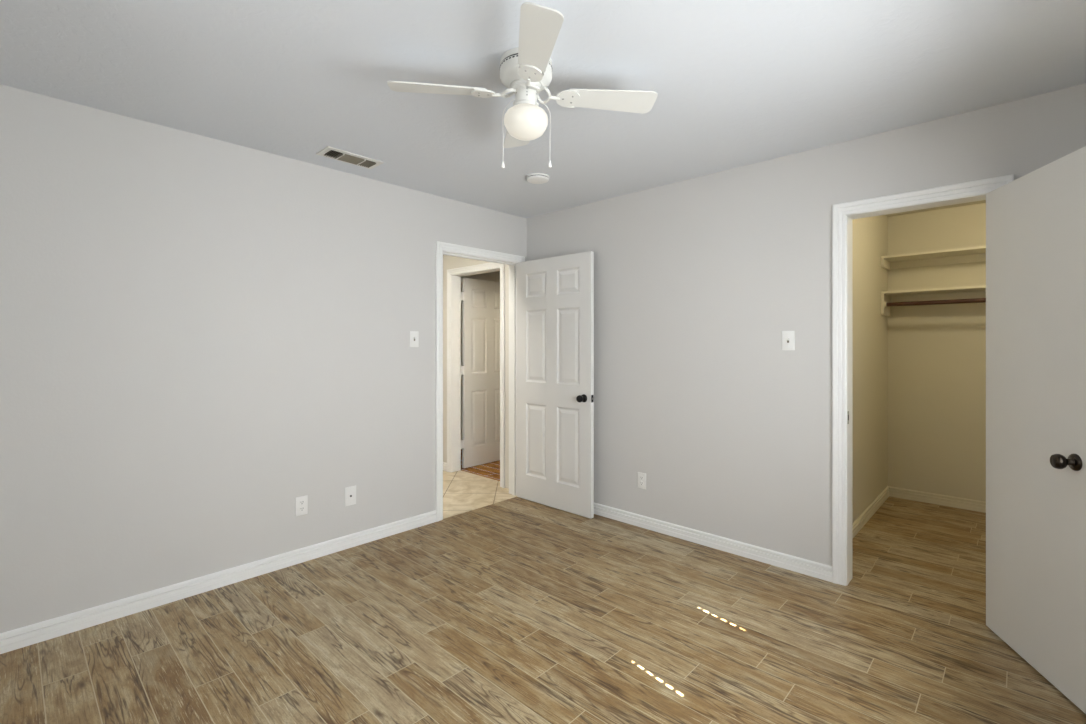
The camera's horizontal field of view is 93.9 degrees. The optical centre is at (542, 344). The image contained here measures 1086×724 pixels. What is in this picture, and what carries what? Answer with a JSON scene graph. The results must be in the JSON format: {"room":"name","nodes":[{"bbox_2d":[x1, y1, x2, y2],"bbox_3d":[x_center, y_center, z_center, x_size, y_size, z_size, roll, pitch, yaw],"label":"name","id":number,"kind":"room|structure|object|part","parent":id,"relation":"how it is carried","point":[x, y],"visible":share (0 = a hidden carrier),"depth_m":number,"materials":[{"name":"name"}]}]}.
{"room":"empty bedroom","nodes":[
{"label":"empty bedroom","id":0,"kind":"room"},
{"bbox_2d":[0,84,525,632],"bbox_3d":[-1.419,0.104,3.183,0.060,2.440,3.650,0,0,43],"label":"wall","id":1,"kind":"structure","parent":0,"point":[201,337],"depth_m":2.67,"materials":[{"name":"paint"}]},
{"bbox_2d":[0,510,436,653],"bbox_3d":[-1.681,1.282,2.852,0.014,0.084,2.570,0,0,43],"label":"baseboard","id":2,"kind":"structure","parent":1,"relation":"attached to","point":[11,640],"depth_m":2.66,"materials":[{"name":"white wood"}]},
{"bbox_2d":[296,495,307,515],"bbox_3d":[-1.468,0.982,3.083,0.008,0.114,0.070,0,0,43],"label":"wall outlet","id":3,"kind":"object","parent":1,"relation":"attached to","point":[301,502],"visible":1,"depth_m":3.08,"materials":[{"name":"white plastic"}]},
{"bbox_2d":[345,485,355,505],"bbox_3d":[-1.254,0.989,3.306,0.013,0.122,0.076,0,0,43],"label":"outlet","id":4,"kind":"object","parent":1,"relation":"attached to","point":[350,492],"visible":1,"depth_m":3.31,"materials":[{"name":"white plastic"}]},
{"bbox_2d":[410,331,418,346],"bbox_3d":[-0.925,-0.038,3.653,0.016,0.114,0.070,0,0,43],"label":"light switch","id":5,"kind":"object","parent":1,"relation":"attached to","point":[414,335],"visible":1,"depth_m":3.65,"materials":[{"name":"white plastic"}]},
{"bbox_2d":[435,241,524,521],"bbox_3d":[-0.531,0.277,4.170,0.157,2.095,0.925,0,0,43],"label":"trim","id":6,"kind":"structure","parent":1,"relation":"attached to","point":[441,248],"depth_m":3.99,"materials":[{"name":"white wood"}]},
{"bbox_2d":[461,449,499,480],"bbox_3d":[0.041,1.324,6.112,1.950,0.001,2.385,0,0,43],"label":"floor","id":7,"kind":"structure","parent":0,"point":[495,465],"depth_m":5.36,"materials":[{"name":"brown wood"}]},
{"bbox_2d":[461,271,499,439],"bbox_3d":[-0.713,0.104,6.821,0.120,2.440,2.385,0,0,43],"label":"wall","id":8,"kind":"structure","parent":0,"point":[491,276],"depth_m":6.58,"materials":[{"name":"paint"}]},
{"bbox_2d":[0,0,1085,217],"bbox_3d":[0.833,-1.156,2.607,4.130,0.080,5.900,0,0,43],"label":"ceiling","id":9,"kind":"structure","parent":0,"point":[737,83],"depth_m":2.09,"materials":[{"name":"white paint"}]},
{"bbox_2d":[316,146,383,168],"bbox_3d":[-1.150,-1.109,3.032,0.160,0.014,0.344,0,0,43],"label":"ceiling vent","id":10,"kind":"object","parent":9,"relation":"in","point":[329,152],"visible":1,"depth_m":3.01,"materials":[{"name":"white metal"}]},
{"bbox_2d":[387,2,657,167],"bbox_3d":[-0.067,-0.905,2.000,0.810,0.421,0.810,0,0,37],"label":"ceiling fan","id":11,"kind":"object","parent":9,"relation":"hanging from","point":[526,69],"visible":1,"depth_m":1.94,"materials":[{"name":"white"}]},
{"bbox_3d":[-0.404,-0.985,1.956,0.370,0.006,0.132,0,12,-8],"label":"blade","id":12,"kind":"part","parent":11,"relation":"part of","materials":[{"name":"white wood"}]},
{"bbox_3d":[-0.111,-0.985,2.337,0.132,0.006,0.370,-12,2,-7],"label":"blade","id":13,"kind":"part","parent":11,"relation":"part of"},
{"bbox_3d":[-0.067,-0.873,2.000,0.175,0.118,0.175,0,0,43],"label":"globe","id":14,"kind":"part","parent":11,"relation":"part of","materials":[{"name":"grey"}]},
{"bbox_3d":[-0.022,-0.985,1.663,0.132,0.006,0.370,12,-2,-7],"label":"blade","id":15,"kind":"part","parent":11,"relation":"part of","materials":[{"name":"white wood"}]},
{"bbox_3d":[0.270,-0.985,2.045,0.370,0.006,0.132,0,-12,-8],"label":"blade","id":16,"kind":"part","parent":11,"relation":"part of","materials":[{"name":"white wood"}]},
{"bbox_2d":[526,173,548,183],"bbox_3d":[-0.035,-1.099,3.377,0.156,0.034,0.156,0,0,43],"label":"smoke detector","id":17,"kind":"object","parent":9,"relation":"attached to","point":[534,178],"visible":1,"depth_m":3.34,"materials":[{"name":"white plastic"}]},
{"bbox_2d":[0,497,1085,723],"bbox_3d":[-0.064,1.324,1.989,3.550,0.001,3.530,0,0,43],"label":"floor","id":18,"kind":"structure","parent":0,"point":[121,697],"depth_m":2.19,"materials":[{"name":"brown wood"}]},
{"bbox_2d":[37,470,1084,723],"bbox_3d":[0.174,1.349,3.228,5.900,0.050,5.860,0,0,43],"label":"floor","id":19,"kind":"structure","parent":0,"point":[519,497],"depth_m":2.62,"materials":[{"name":"beige tile"}]},
{"bbox_2d":[443,83,1085,565],"bbox_3d":[0.559,0.104,3.906,5.570,2.440,0.115,0,0,43],"label":"wall","id":20,"kind":"structure","parent":0,"point":[698,281],"depth_m":3.19,"materials":[{"name":"paint"}]},
{"bbox_2d":[443,462,446,470],"bbox_3d":[-1.210,1.282,5.484,0.590,0.084,0.014,0,0,43],"label":"baseboard","id":21,"kind":"structure","parent":20,"relation":"attached to","point":[444,463],"depth_m":5.30,"materials":[{"name":"white wood"}]},
{"bbox_2d":[447,262,504,487],"bbox_3d":[-0.637,0.274,5.021,0.880,2.100,0.136,0,0,43],"label":"trim","id":22,"kind":"structure","parent":20,"relation":"attached to","point":[454,276],"depth_m":5.25,"materials":[{"name":"white wood"}]},
{"bbox_2d":[461,278,499,467],"bbox_3d":[-0.594,0.304,5.606,0.104,2.016,0.802,0,0,42],"label":"door","id":23,"kind":"structure","parent":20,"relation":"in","point":[480,368],"depth_m":5.54,"materials":[{"name":"white paint"}]},
{"bbox_2d":[517,251,593,518],"bbox_3d":[0.078,0.306,4.119,0.834,2.020,0.173,0,0,43],"label":"door","id":24,"kind":"structure","parent":20,"relation":"in","point":[555,295],"depth_m":4.07,"materials":[{"name":"white paint"}]},
{"bbox_3d":[0.286,0.412,3.843,0.055,0.055,0.057,0,0,43],"label":"knob","id":25,"kind":"part","parent":24,"relation":"part of","materials":[{"name":"black metal"}]},
{"bbox_2d":[638,472,645,488],"bbox_3d":[0.716,0.988,3.674,0.070,0.114,0.008,0,0,43],"label":"wall outlet","id":26,"kind":"object","parent":20,"relation":"attached to","point":[641,476],"visible":1,"depth_m":3.67,"materials":[{"name":"white plastic"}]},
{"bbox_2d":[594,503,831,581],"bbox_3d":[1.141,1.282,3.269,3.550,0.084,0.014,0,0,43],"label":"baseboard","id":27,"kind":"structure","parent":20,"relation":"attached to","point":[789,562],"depth_m":3.25,"materials":[{"name":"white wood"}]},
{"bbox_2d":[782,331,794,349],"bbox_3d":[1.442,-0.022,2.984,0.070,0.114,0.016,0,0,43],"label":"light switch","id":28,"kind":"object","parent":20,"relation":"attached to","point":[788,337],"visible":1,"depth_m":2.98,"materials":[{"name":"white plastic"}]},
{"bbox_2d":[832,174,1013,585],"bbox_3d":[1.924,0.274,2.612,0.740,2.100,0.140,0,0,43],"label":"trim","id":29,"kind":"structure","parent":20,"relation":"attached to","point":[843,214],"depth_m":2.79,"materials":[{"name":"white wood"}]},
{"bbox_2d":[986,146,1085,713],"bbox_3d":[2.016,0.304,2.079,0.173,2.019,0.620,0,0,14],"label":"door","id":30,"kind":"structure","parent":20,"relation":"in","point":[1036,221],"depth_m":2.03,"materials":[{"name":"paint"}]},
{"bbox_3d":[1.899,0.429,1.854,0.057,0.055,0.055,0,0,14],"label":"knob","id":31,"kind":"part","parent":30,"relation":"part of","materials":[{"name":"black metal"}]},
{"bbox_2d":[853,215,887,521],"bbox_3d":[2.326,0.104,3.791,0.120,2.440,2.130,0,0,43],"label":"wall","id":32,"kind":"structure","parent":0,"point":[870,234],"depth_m":3.90,"materials":[{"name":"paint"}]},
{"bbox_2d":[853,486,985,537],"bbox_3d":[2.914,1.282,3.154,1.610,0.084,2.010,0,0,43],"label":"baseboard","id":33,"kind":"structure","parent":32,"relation":"attached to","point":[962,503],"depth_m":4.13,"materials":[{"name":"white wood"}]},
{"bbox_2d":[847,496,985,624],"bbox_3d":[2.873,1.324,3.110,1.610,0.001,2.130,0,0,43],"label":"floor","id":34,"kind":"structure","parent":0,"point":[908,567],"depth_m":3.16,"materials":[{"name":"brown wood"}]},
{"bbox_2d":[888,203,985,501],"bbox_3d":[3.645,0.104,3.929,1.610,2.440,0.120,0,0,43],"label":"wall","id":35,"kind":"structure","parent":0,"point":[937,353],"depth_m":4.21,"materials":[{"name":"paint"}]},
{"bbox_2d":[881,246,985,270],"bbox_3d":[3.500,-0.691,3.776,1.608,0.089,0.299,0,0,43],"label":"closet shelf","id":36,"kind":"object","parent":35,"relation":"attached to","point":[978,253],"visible":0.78,"depth_m":4.13,"materials":[{"name":"white wood"}]},
{"bbox_2d":[881,285,985,315],"bbox_3d":[3.500,-0.343,3.776,1.608,0.194,0.299,0,0,43],"label":"closet shelf","id":37,"kind":"object","parent":35,"relation":"attached to","point":[966,292],"visible":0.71,"depth_m":4.14,"materials":[{"name":"white wood"}]},
{"bbox_2d":[884,298,985,307],"bbox_3d":[3.422,-0.331,3.692,1.570,0.056,0.056,0,0,43],"label":"closet rod","id":38,"kind":"object","parent":37,"relation":"hanging from","point":[974,300],"visible":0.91,"depth_m":3.99,"materials":[{"name":"brown wood"}]}
]}

